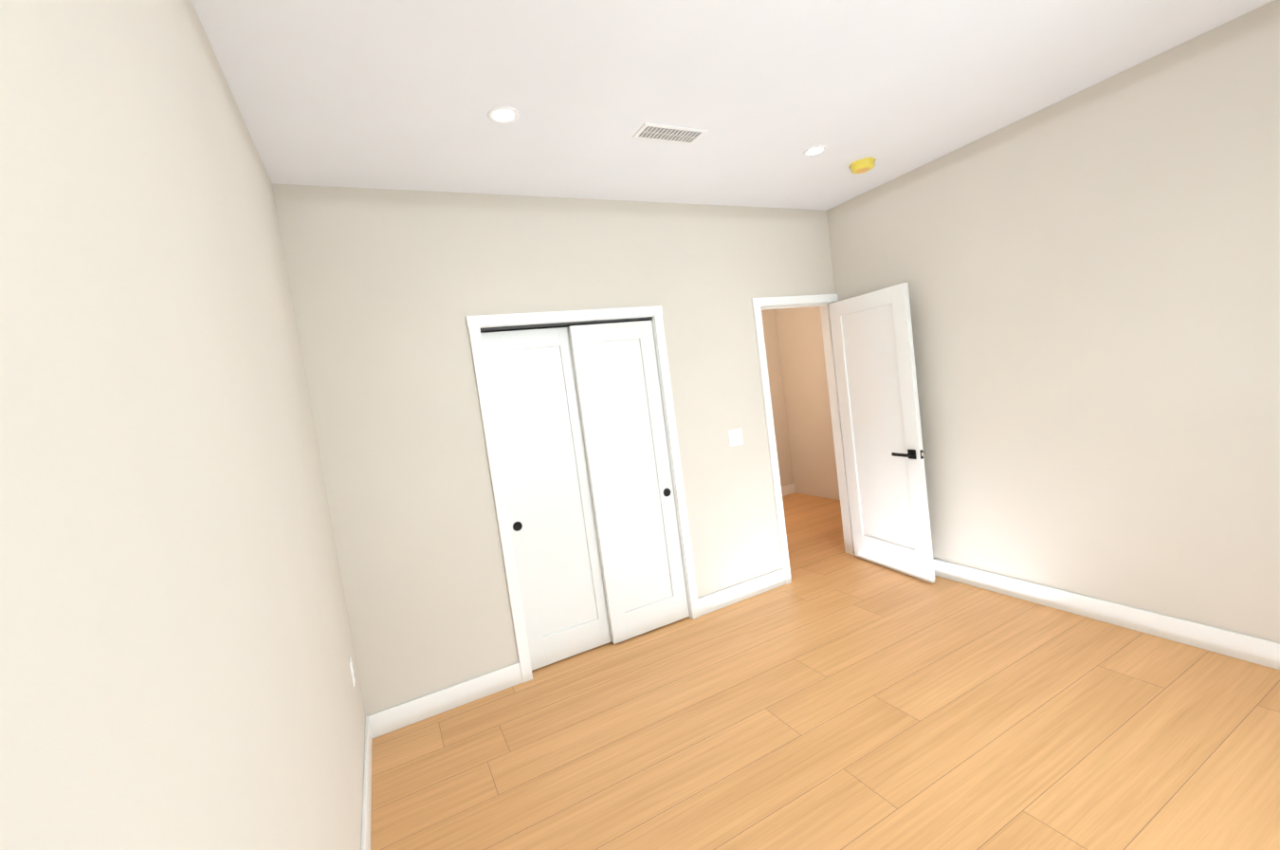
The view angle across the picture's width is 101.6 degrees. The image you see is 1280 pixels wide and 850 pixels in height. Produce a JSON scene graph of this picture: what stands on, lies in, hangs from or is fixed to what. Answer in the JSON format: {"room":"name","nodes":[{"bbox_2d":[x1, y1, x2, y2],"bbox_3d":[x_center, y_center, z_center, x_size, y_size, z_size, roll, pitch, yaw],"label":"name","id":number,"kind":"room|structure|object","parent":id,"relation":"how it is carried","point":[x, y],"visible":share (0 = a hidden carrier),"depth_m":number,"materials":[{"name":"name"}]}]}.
{"room":"empty bedroom","nodes":[
{"label":"empty bedroom","id":0,"kind":"room"},
{"bbox_2d":[0,0,365,849],"bbox_3d":[-1.262,0.240,1.847,0.120,2.750,5.885,-10,5,-26],"label":"wall","id":1,"kind":"structure","parent":0,"point":[176,650],"depth_m":0.71,"materials":[{"name":"paint"}]},
{"bbox_2d":[348,656,355,686],"bbox_3d":[-1.310,1.123,2.379,0.010,0.115,0.070,-10,5,-26],"label":"electrical outlet","id":2,"kind":"object","parent":1,"relation":"attached to","point":[352,671],"visible":1,"depth_m":2.36,"materials":[{"name":"white plastic"}]},
{"bbox_2d":[360,716,372,849],"bbox_3d":[-0.573,1.536,1.060,0.014,0.120,3.517,-10,5,-26],"label":"baseboard","id":3,"kind":"structure","parent":1,"relation":"attached to","point":[366,828],"depth_m":2.14,"materials":[{"name":"white wood"}]},
{"bbox_2d":[272,182,833,715],"bbox_3d":[0.003,-0.037,3.395,3.575,2.750,0.120,-10,5,-26],"label":"wall","id":4,"kind":"structure","parent":0,"point":[378,279],"depth_m":2.84,"materials":[{"name":"paint"}]},
{"bbox_2d":[365,661,522,737],"bbox_3d":[-1.028,1.470,2.808,0.786,0.120,0.014,-10,5,-26],"label":"baseboard","id":5,"kind":"structure","parent":4,"relation":"attached to","point":[412,711],"depth_m":2.79,"materials":[{"name":"white wood"}]},
{"bbox_2d":[480,327,611,670],"bbox_3d":[-0.532,0.425,3.140,0.560,1.988,0.039,-10,5,-26],"label":"closet door","id":6,"kind":"structure","parent":4,"relation":"in","point":[533,390],"depth_m":3.12,"materials":[{"name":"white wood"}]},
{"bbox_2d":[465,305,700,682],"bbox_3d":[-0.297,0.372,3.245,1.130,2.040,0.120,-10,5,-26],"label":"door frame","id":7,"kind":"structure","parent":4,"relation":"attached to","point":[543,325],"depth_m":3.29,"materials":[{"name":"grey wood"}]},
{"bbox_2d":[567,320,689,643],"bbox_3d":[-0.050,0.347,3.335,0.560,1.988,0.039,-10,5,-26],"label":"closet door","id":8,"kind":"structure","parent":4,"relation":"in","point":[616,374],"depth_m":3.32,"materials":[{"name":"white wood"}]},
{"bbox_2d":[728,427,743,446],"bbox_3d":[0.672,0.087,3.659,0.116,0.115,0.014,-10,5,-26],"label":"light switch","id":9,"kind":"object","parent":4,"relation":"attached to","point":[735,435],"visible":1,"depth_m":3.66,"materials":[{"name":"white plastic"}]},
{"bbox_2d":[697,567,785,615],"bbox_3d":[0.729,1.176,3.693,0.757,0.120,0.014,-10,5,-26],"label":"baseboard","id":10,"kind":"structure","parent":4,"relation":"attached to","point":[730,595],"depth_m":3.68,"materials":[{"name":"white wood"}]},
{"bbox_2d":[750,293,854,584],"bbox_3d":[1.284,0.075,4.042,0.866,2.104,0.160,-10,5,-26],"label":"door frame","id":11,"kind":"structure","parent":4,"relation":"attached to","point":[758,303],"depth_m":3.91,"materials":[{"name":"white wood"}]},
{"bbox_2d":[828,282,934,583],"bbox_3d":[1.740,0.064,3.808,0.155,2.020,0.732,-9,4,-20],"label":"entry door","id":12,"kind":"structure","parent":11,"relation":"in","point":[875,368],"depth_m":3.75,"materials":[{"name":"white wood"}]},
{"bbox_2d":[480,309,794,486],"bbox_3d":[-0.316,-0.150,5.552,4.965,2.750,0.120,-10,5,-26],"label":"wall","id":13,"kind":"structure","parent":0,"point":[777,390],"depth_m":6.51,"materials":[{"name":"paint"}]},
{"bbox_2d":[781,483,795,495],"bbox_3d":[0.796,0.998,6.045,2.660,0.120,0.014,-10,5,-26],"label":"baseboard","id":14,"kind":"structure","parent":13,"relation":"attached to","point":[787,489],"depth_m":6.58,"materials":[{"name":"white wood"}]},
{"bbox_2d":[191,0,1273,210],"bbox_3d":[0.745,-1.536,2.851,5.285,0.100,6.085,-10,5,-26],"label":"ceiling","id":15,"kind":"structure","parent":0,"point":[411,93],"depth_m":2.09,"materials":[{"name":"paint"}]},
{"bbox_2d":[487,106,519,124],"bbox_3d":[-0.555,-1.260,2.127,0.132,0.007,0.132,-10,5,-26],"label":"recessed light","id":16,"kind":"object","parent":15,"relation":"in","point":[504,115],"visible":1,"depth_m":2.12,"materials":[{"name":"white"}]},
{"bbox_2d":[632,122,707,144],"bbox_3d":[0.144,-1.376,2.473,0.340,0.010,0.130,-10,5,-26],"label":"ceiling vent","id":17,"kind":"object","parent":15,"relation":"in","point":[665,133],"visible":1,"depth_m":2.46,"materials":[{"name":"white metal"}]},
{"bbox_2d":[803,145,827,156],"bbox_3d":[0.970,-1.515,2.887,0.132,0.007,0.132,-10,5,-26],"label":"recessed light","id":18,"kind":"object","parent":15,"relation":"in","point":[816,150],"visible":1,"depth_m":2.88,"materials":[{"name":"white"}]},
{"bbox_2d":[848,157,876,173],"bbox_3d":[1.347,-1.564,3.162,0.150,0.046,0.150,-10,5,-26],"label":"smoke detector","id":19,"kind":"object","parent":15,"relation":"attached to","point":[863,165],"visible":1,"depth_m":3.12,"materials":[{"name":"yellow plastic"}]},
{"bbox_2d":[774,306,840,499],"bbox_3d":[2.317,-0.503,5.653,0.120,2.750,2.070,-10,5,-26],"label":"wall","id":20,"kind":"structure","parent":0,"point":[806,390],"depth_m":6.22,"materials":[{"name":"paint"}]},
{"bbox_2d":[370,492,1279,849],"bbox_3d":[1.115,1.282,3.053,5.285,0.100,6.085,-10,5,-26],"label":"floor","id":21,"kind":"structure","parent":0,"point":[832,695],"depth_m":2.23,"materials":[{"name":"brown wood"}]},
{"bbox_2d":[824,0,1279,642],"bbox_3d":[2.477,-0.303,2.573,0.142,2.750,3.815,-10,5,-26],"label":"wall","id":22,"kind":"structure","parent":0,"point":[1090,275],"depth_m":2.62,"materials":[{"name":"paint"}]},
{"bbox_2d":[932,558,1279,669],"bbox_3d":[2.593,1.006,2.653,0.014,0.120,3.512,-10,5,-26],"label":"baseboard","id":23,"kind":"structure","parent":22,"relation":"attached to","point":[1246,648],"depth_m":2.73,"materials":[{"name":"white wood"}]}
]}

